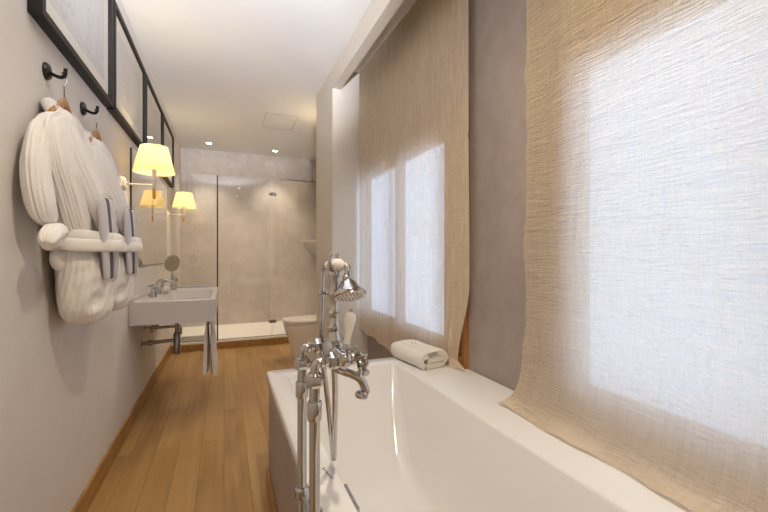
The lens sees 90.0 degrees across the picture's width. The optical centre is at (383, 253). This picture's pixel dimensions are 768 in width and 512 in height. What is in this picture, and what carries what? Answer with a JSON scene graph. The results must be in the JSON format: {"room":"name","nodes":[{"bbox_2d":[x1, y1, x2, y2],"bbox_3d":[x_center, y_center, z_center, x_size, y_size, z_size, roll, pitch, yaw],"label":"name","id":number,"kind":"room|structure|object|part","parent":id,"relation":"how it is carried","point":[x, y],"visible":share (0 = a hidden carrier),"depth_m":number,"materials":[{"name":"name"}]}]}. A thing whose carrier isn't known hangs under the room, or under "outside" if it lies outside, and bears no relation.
{"room":"bathroom","nodes":[
{"label":"bathroom","id":0,"kind":"room"},
{"bbox_2d":[0,0,180,511],"bbox_3d":[-1.542,-0.200,2.012,0.100,2.800,8.100,0,0,-23],"label":"wall","id":1,"kind":"structure","parent":0,"point":[67,390],"depth_m":1.42,"materials":[{"name":"white paint"}]},
{"bbox_2d":[42,62,67,80],"bbox_3d":[-1.202,-0.666,1.411,0.066,0.062,0.062,0,0,-23],"label":"coat hook","id":2,"kind":"object","parent":1,"relation":"attached to","point":[46,68],"visible":1,"depth_m":1.40,"materials":[{"name":"black metal"}]},
{"bbox_2d":[27,0,112,107],"bbox_3d":[-1.328,-1.107,1.684,0.041,0.615,0.890,0,0,-23],"label":"picture frame","id":3,"kind":"object","parent":1,"relation":"attached to","point":[81,30],"visible":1,"depth_m":1.73,"materials":[{"name":"black"}]},
{"bbox_2d":[49,0,103,79],"bbox_3d":[-1.326,-1.107,1.685,0.002,0.409,0.684,0,0,-23],"label":"print","id":4,"kind":"object","parent":3,"relation":"attached to","point":[83,20],"depth_m":1.74,"materials":[{"name":"grey paper"}]},
{"bbox_2d":[19,97,123,324],"bbox_3d":[-1.125,-0.144,1.448,0.236,0.848,0.596,0,0,-23],"label":"bathrobe","id":5,"kind":"object","parent":1,"relation":"attached to","point":[61,185],"visible":0.91,"depth_m":1.36,"materials":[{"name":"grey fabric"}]},
{"bbox_2d":[47,72,72,115],"bbox_3d":[-1.182,-0.570,1.420,0.018,0.204,0.250,0,0,-23],"label":"clothes hanger","id":6,"kind":"object","parent":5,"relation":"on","point":[62,102],"visible":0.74,"depth_m":1.40,"materials":[{"name":"brown wood"}]},
{"bbox_2d":[98,197,118,280],"bbox_3d":[-1.067,-0.058,1.490,0.052,0.335,0.190,0,0,-23],"label":"slippers","id":7,"kind":"object","parent":5,"relation":"attached to","point":[107,217],"visible":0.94,"depth_m":1.47,"materials":[{"name":"fabric"}]},
{"bbox_2d":[80,102,98,115],"bbox_3d":[-1.353,-0.666,1.771,0.066,0.062,0.062,0,0,-23],"label":"coat hook","id":8,"kind":"object","parent":1,"relation":"attached to","point":[83,108],"visible":1,"depth_m":1.76,"materials":[{"name":"black metal"}]},
{"bbox_2d":[89,109,101,142],"bbox_3d":[-1.332,-0.570,1.780,0.018,0.204,0.250,0,0,-23],"label":"clothes hanger","id":9,"kind":"object","parent":8,"relation":"hanging from","point":[95,133],"visible":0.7,"depth_m":1.77,"materials":[{"name":"brown wood"}]},
{"bbox_2d":[85,130,142,310],"bbox_3d":[-1.275,-0.144,1.808,0.236,0.848,0.596,0,0,-23],"label":"bathrobe","id":10,"kind":"object","parent":1,"relation":"attached to","point":[123,294],"visible":0.4,"depth_m":1.80,"materials":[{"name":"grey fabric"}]},
{"bbox_2d":[123,208,138,274],"bbox_3d":[-1.216,-0.058,1.850,0.052,0.335,0.190,0,0,-23],"label":"slippers","id":11,"kind":"object","parent":10,"relation":"attached to","point":[130,220],"visible":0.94,"depth_m":1.83,"materials":[{"name":"fabric"}]},
{"bbox_2d":[71,344,171,511],"bbox_3d":[-1.259,1.145,1.480,0.014,0.110,6.900,0,0,-23],"label":"baseboard","id":12,"kind":"structure","parent":1,"relation":"attached to","point":[86,498],"depth_m":2.25,"materials":[{"name":"brown wood"}]},
{"bbox_2d":[106,0,145,147],"bbox_3d":[-1.689,-1.107,2.549,0.041,0.615,0.915,0,0,-23],"label":"picture frame","id":13,"kind":"object","parent":1,"relation":"attached to","point":[129,73],"visible":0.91,"depth_m":2.48,"materials":[{"name":"black"}]},
{"bbox_2d":[116,28,140,132],"bbox_3d":[-1.687,-1.107,2.550,0.002,0.409,0.709,0,0,-23],"label":"print","id":14,"kind":"object","parent":13,"relation":"attached to","point":[128,78],"depth_m":2.48,"materials":[{"name":"grey paper"}]},
{"bbox_2d":[121,143,174,198],"bbox_3d":[-1.539,-0.535,2.522,0.298,0.343,0.247,0,0,-23],"label":"wall sconce","id":15,"kind":"object","parent":1,"relation":"attached to","point":[153,160],"visible":1,"depth_m":2.47,"materials":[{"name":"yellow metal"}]},
{"bbox_3d":[-1.668,-0.452,2.469,0.020,0.084,0.084,0,0,-23],"label":"wall plate","id":16,"kind":"part","parent":15,"relation":"part of","materials":[{"name":"white metal"}]},
{"bbox_3d":[-1.588,-0.452,2.502,0.157,0.012,0.012,0,0,-23],"label":"arm","id":17,"kind":"part","parent":15,"relation":"part of","materials":[{"name":"white metal"}]},
{"bbox_3d":[-1.515,-0.621,2.532,0.247,0.172,0.247,0,0,-23],"label":"lamp shade","id":18,"kind":"part","parent":15,"relation":"part of","materials":[{"name":"yellow fabric"}]},
{"bbox_3d":[-1.515,-0.398,2.532,0.021,0.068,0.021,0,0,-23],"label":"wooden pull","id":19,"kind":"part","parent":15,"relation":"part of","materials":[{"name":"brown wood"}]},
{"bbox_3d":[-1.515,-0.505,2.532,0.033,0.147,0.033,0,0,-23],"label":"stem","id":20,"kind":"part","parent":15,"relation":"part of","materials":[{"name":"white metal"}]},
{"bbox_2d":[130,148,166,265],"bbox_3d":[-2.077,-0.323,3.446,0.016,0.825,1.720,0,0,-23],"label":"wall mirror","id":21,"kind":"object","parent":1,"relation":"attached to","point":[151,214],"visible":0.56,"depth_m":3.26,"materials":[{"name":"grey mirror"}]},
{"bbox_2d":[146,73,162,144],"bbox_3d":[-2.047,-1.107,3.410,0.041,0.615,0.890,0,0,-23],"label":"picture frame","id":22,"kind":"object","parent":1,"relation":"attached to","point":[154,112],"visible":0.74,"depth_m":3.36,"materials":[{"name":"black"}]},
{"bbox_2d":[147,93,159,144],"bbox_3d":[-2.045,-1.107,3.411,0.002,0.409,0.684,0,0,-23],"label":"print","id":23,"kind":"object","parent":22,"relation":"attached to","point":[153,118],"depth_m":3.35,"materials":[{"name":"grey paper"}]},
{"bbox_2d":[161,113,173,187],"bbox_3d":[-2.396,-1.107,4.245,0.041,0.615,0.860,0,0,-23],"label":"picture frame","id":24,"kind":"object","parent":1,"relation":"attached to","point":[168,138],"visible":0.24,"depth_m":4.31,"materials":[{"name":"black"}]},
{"bbox_2d":[164,129,170,176],"bbox_3d":[-2.393,-1.099,4.246,0.002,0.427,0.654,0,0,-23],"label":"print","id":25,"kind":"object","parent":24,"relation":"attached to","point":[167,141],"depth_m":4.24,"materials":[{"name":"grey paper"}]},
{"bbox_2d":[128,285,217,354],"bbox_3d":[-1.707,0.556,3.245,0.545,0.508,1.164,0,0,-23],"label":"sink","id":26,"kind":"object","parent":1,"relation":"attached to","point":[194,303],"visible":0.97,"depth_m":2.77,"materials":[{"name":"white ceramic"}]},
{"bbox_2d":[147,279,177,297],"bbox_3d":[-1.801,0.266,3.171,0.184,0.128,0.549,0,0,-23],"label":"tap","id":27,"kind":"object","parent":26,"relation":"on","point":[155,289],"visible":0.95,"depth_m":3.12,"materials":[{"name":"silver metal"}]},
{"bbox_3d":[-1.762,0.280,2.928,0.060,0.099,0.060,0,0,-6],"label":"tap handle","id":28,"kind":"part","parent":27,"relation":"part of","materials":[{"name":"silver metal"}]},
{"bbox_3d":[-1.790,0.266,3.154,0.178,0.128,0.056,0,0,-23],"label":"spout","id":29,"kind":"part","parent":27,"relation":"part of","materials":[{"name":"silver metal"}]},
{"bbox_2d":[161,286,170,292],"bbox_3d":[-1.851,0.300,3.259,0.064,0.056,0.140,0,0,-23],"label":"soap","id":30,"kind":"object","parent":26,"relation":"on","point":[165,289],"visible":1,"depth_m":3.21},
{"bbox_2d":[164,255,179,289],"bbox_3d":[-1.953,0.169,3.542,0.121,0.322,0.104,0,0,-23],"label":"magnifying mirror","id":31,"kind":"object","parent":26,"relation":"on","point":[172,262],"visible":0.94,"depth_m":3.54,"materials":[{"name":"silver metal"}]},
{"bbox_2d":[128,287,217,325],"bbox_3d":[-1.704,0.410,3.239,0.544,0.160,1.150,0,0,-23],"label":"basin","id":32,"kind":"object","parent":26,"relation":"in","point":[184,304],"depth_m":2.74,"materials":[{"name":"white ceramic"}]},
{"bbox_2d":[203,321,217,375],"bbox_3d":[-1.382,0.725,3.070,0.102,0.424,0.338,0,0,-23],"label":"hand towel","id":33,"kind":"object","parent":26,"relation":"hanging from","point":[209,338],"visible":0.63,"depth_m":2.92,"materials":[{"name":"white fabric"}]},
{"bbox_2d":[167,192,195,222],"bbox_3d":[-2.332,-0.535,4.423,0.298,0.343,0.247,0,0,-23],"label":"wall sconce","id":34,"kind":"object","parent":1,"relation":"attached to","point":[182,200],"visible":1,"depth_m":4.36,"materials":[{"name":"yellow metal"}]},
{"bbox_3d":[-2.308,-0.621,4.434,0.247,0.172,0.247,0,0,-23],"label":"lamp shade","id":35,"kind":"part","parent":34,"relation":"part of","materials":[{"name":"yellow fabric"}]},
{"bbox_2d":[87,343,312,511],"bbox_3d":[-0.550,1.250,2.425,2.250,0.100,8.300,0,0,-23],"label":"floor","id":36,"kind":"structure","parent":0,"point":[198,442],"depth_m":2.44,"materials":[{"name":"brown wood"}]},
{"bbox_2d":[171,321,286,345],"bbox_3d":[-1.871,1.147,5.596,2.050,0.105,1.230,0,0,-23],"label":"shower tray","id":37,"kind":"object","parent":36,"relation":"on","point":[226,331],"visible":0.3,"depth_m":5.54,"materials":[{"name":"white ceramic"}]},
{"bbox_2d":[181,331,209,341],"bbox_3d":[-2.415,1.060,4.963,0.358,0.069,0.298,0,0,-23],"label":"bath mat","id":38,"kind":"object","parent":37,"relation":"on","point":[198,335],"visible":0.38,"depth_m":4.84,"materials":[{"name":"white fabric"}]},
{"bbox_2d":[171,175,285,343],"bbox_3d":[-1.652,0.047,5.070,2.042,2.094,0.036,0,0,-23],"label":"screen","id":39,"kind":"object","parent":37,"relation":"on","point":[270,193],"visible":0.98,"depth_m":4.87,"materials":[{"name":"clear glass"}]},
{"bbox_3d":[-1.652,1.090,5.070,2.042,0.010,0.016,0,0,-23],"label":"rail","id":40,"kind":"part","parent":39,"relation":"part of","materials":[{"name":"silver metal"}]},
{"bbox_2d":[171,337,288,352],"bbox_3d":[-1.765,1.159,4.990,1.780,0.083,0.030,0,0,-23],"label":"trim","id":41,"kind":"structure","parent":37,"relation":"attached to","point":[246,343],"depth_m":4.93,"materials":[{"name":"brown wood"}]},
{"bbox_2d":[282,315,316,360],"bbox_3d":[-0.877,0.800,4.423,0.572,0.800,0.380,0,0,-23],"label":"toilet","id":42,"kind":"object","parent":36,"relation":"on","point":[300,330],"visible":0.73,"depth_m":4.26,"materials":[{"name":"white ceramic"}]},
{"bbox_3d":[-0.915,0.749,4.407,0.489,0.032,0.380,0,0,-23],"label":"lid","id":43,"kind":"part","parent":42,"relation":"part of","materials":[{"name":"white ceramic"}]},
{"bbox_3d":[-0.914,0.776,4.407,0.478,0.016,0.372,0,0,-23],"label":"seat","id":44,"kind":"part","parent":42,"relation":"part of","materials":[{"name":"white ceramic"}]},
{"bbox_2d":[294,253,369,511],"bbox_3d":[-0.118,0.599,0.837,0.165,1.203,0.200,0,0,-23],"label":"mixer","id":45,"kind":"object","parent":36,"relation":"on","point":[337,354],"visible":0.97,"depth_m":0.82,"materials":[{"name":"silver metal"}]},
{"bbox_2d":[318,258,366,460],"bbox_3d":[-0.121,0.303,0.943,0.079,0.587,0.342,0,0,-19],"label":"shower","id":46,"kind":"object","parent":45,"relation":"on","point":[348,290],"visible":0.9,"depth_m":0.92,"materials":[{"name":"silver metal"}]},
{"bbox_3d":[-0.097,0.032,0.849,0.034,0.045,0.069,0,0,-36],"label":"handle","id":47,"kind":"part","parent":46,"relation":"part of","materials":[{"name":"white ceramic"}]},
{"bbox_3d":[-0.070,0.156,0.800,0.026,0.070,0.026,0,0,-23],"label":"ceramic lever","id":48,"kind":"part","parent":45,"relation":"part of","materials":[{"name":"white ceramic"}]},
{"bbox_3d":[-0.076,0.267,0.837,0.090,0.100,0.030,0,0,-6],"label":"spout","id":49,"kind":"part","parent":45,"relation":"part of","materials":[{"name":"silver metal"}]},
{"bbox_3d":[-0.044,0.227,0.796,0.021,0.057,0.057,0,0,-23],"label":"cross handle","id":50,"kind":"part","parent":45,"relation":"part of","materials":[{"name":"silver metal"}]},
{"bbox_2d":[266,357,692,511],"bbox_3d":[0.194,0.900,1.327,0.979,0.601,1.800,0,0,-23],"label":"bathtub","id":51,"kind":"object","parent":36,"relation":"on","point":[438,439],"visible":0.81,"depth_m":1.55,"materials":[{"name":"white ceramic"}]},
{"bbox_2d":[266,467,277,511],"bbox_3d":[-0.255,1.145,1.143,0.013,0.110,1.786,0,0,-23],"label":"baseboard","id":52,"kind":"structure","parent":51,"relation":"attached to","point":[269,488],"depth_m":1.81,"materials":[{"name":"brown wood"}]},
{"bbox_3d":[0.200,0.921,1.328,0.967,0.558,1.778,0,0,-23],"label":"panel","id":53,"kind":"part","parent":51,"relation":"part of","materials":[{"name":"ceramic"}]},
{"bbox_2d":[391,339,447,369],"bbox_3d":[0.188,0.549,2.142,0.189,0.098,0.309,0,0,-29],"label":"folded towel","id":54,"kind":"object","parent":51,"relation":"on","point":[421,355],"visible":1,"depth_m":2.04,"materials":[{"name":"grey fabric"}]},
{"bbox_2d":[181,148,315,326],"bbox_3d":[-2.127,-0.200,6.210,2.250,2.800,0.100,0,0,-23],"label":"wall","id":55,"kind":"structure","parent":0,"point":[266,271],"depth_m":6.15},
{"bbox_2d":[121,0,416,159],"bbox_3d":[-0.550,-1.650,2.425,2.250,0.100,8.300,0,0,-23],"label":"ceiling","id":56,"kind":"structure","parent":0,"point":[217,68],"depth_m":3.18,"materials":[{"name":"paint"}]},
{"bbox_2d":[359,0,468,371],"bbox_3d":[0.097,-0.436,2.645,0.033,2.324,1.593,0,0,-24],"label":"linen curtain","id":57,"kind":"object","parent":56,"relation":"hanging from","point":[414,183],"visible":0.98,"depth_m":2.40,"materials":[{"name":"beige fabric"}]},
{"bbox_2d":[498,0,767,511],"bbox_3d":[0.849,-0.500,0.726,0.148,2.196,1.778,0,0,-23],"label":"linen curtain","id":58,"kind":"object","parent":56,"relation":"hanging from","point":[645,348],"visible":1,"depth_m":1.08,"materials":[{"name":"beige fabric"}]},
{"bbox_2d":[316,138,316,314],"bbox_3d":[-0.649,-0.200,4.664,0.030,2.800,1.430,0,0,-23],"label":"wall niche","id":59,"kind":"object","parent":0,"point":[316,138],"visible":0.07,"depth_m":5.31,"materials":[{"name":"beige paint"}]},
{"bbox_2d":[317,68,366,358],"bbox_3d":[-0.402,-0.200,3.657,0.347,2.800,0.620,0,0,-23],"label":"wall partition","id":60,"kind":"structure","parent":0,"point":[338,111],"depth_m":3.38,"materials":[{"name":"beige paint"}]},
{"bbox_2d":[333,0,403,89],"bbox_3d":[0.517,-1.512,1.093,0.072,0.175,4.820,0,0,-23],"label":"trim","id":61,"kind":"structure","parent":60,"relation":"attached to","point":[378,13],"depth_m":2.61,"materials":[{"name":"beige paint"}]},
{"bbox_2d":[367,0,526,390],"bbox_3d":[0.791,-0.200,1.207,0.030,2.800,4.820,0,0,-23],"label":"wall","id":62,"kind":"structure","parent":0,"point":[497,29],"depth_m":1.80,"materials":[{"name":"beige paint"}]},
{"bbox_2d":[458,131,468,368],"bbox_3d":[0.146,-0.091,2.725,0.050,1.393,1.554,0,0,-23],"label":"window","id":63,"kind":"structure","parent":62,"relation":"in","point":[463,353],"depth_m":2.01,"materials":[{"name":"brown wood"}]},
{"bbox_3d":[-0.879,-0.200,6.009,0.100,2.800,1.230,0,0,-23],"label":"wall","id":64,"kind":"structure","parent":0,"visible":0},
{"bbox_2d":[280,166,315,182],"bbox_3d":[-1.244,-1.250,5.873,0.680,0.289,0.080,0,0,-23],"label":"shower","id":65,"kind":"object","parent":64,"relation":"attached to","point":[311,180],"visible":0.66,"depth_m":5.86,"materials":[{"name":"grey metal"}]},
{"bbox_3d":[-1.309,-1.113,5.846,0.540,0.013,0.080,0,0,-23],"label":"spray plate","id":66,"kind":"part","parent":65,"relation":"part of","materials":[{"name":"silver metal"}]},
{"bbox_2d":[302,240,315,254],"bbox_3d":[-1.223,-0.110,6.391,0.239,0.240,0.259,0,0,-23],"label":"corner shelf","id":67,"kind":"object","parent":64,"relation":"attached to","point":[311,244],"visible":0.7,"depth_m":6.45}
]}

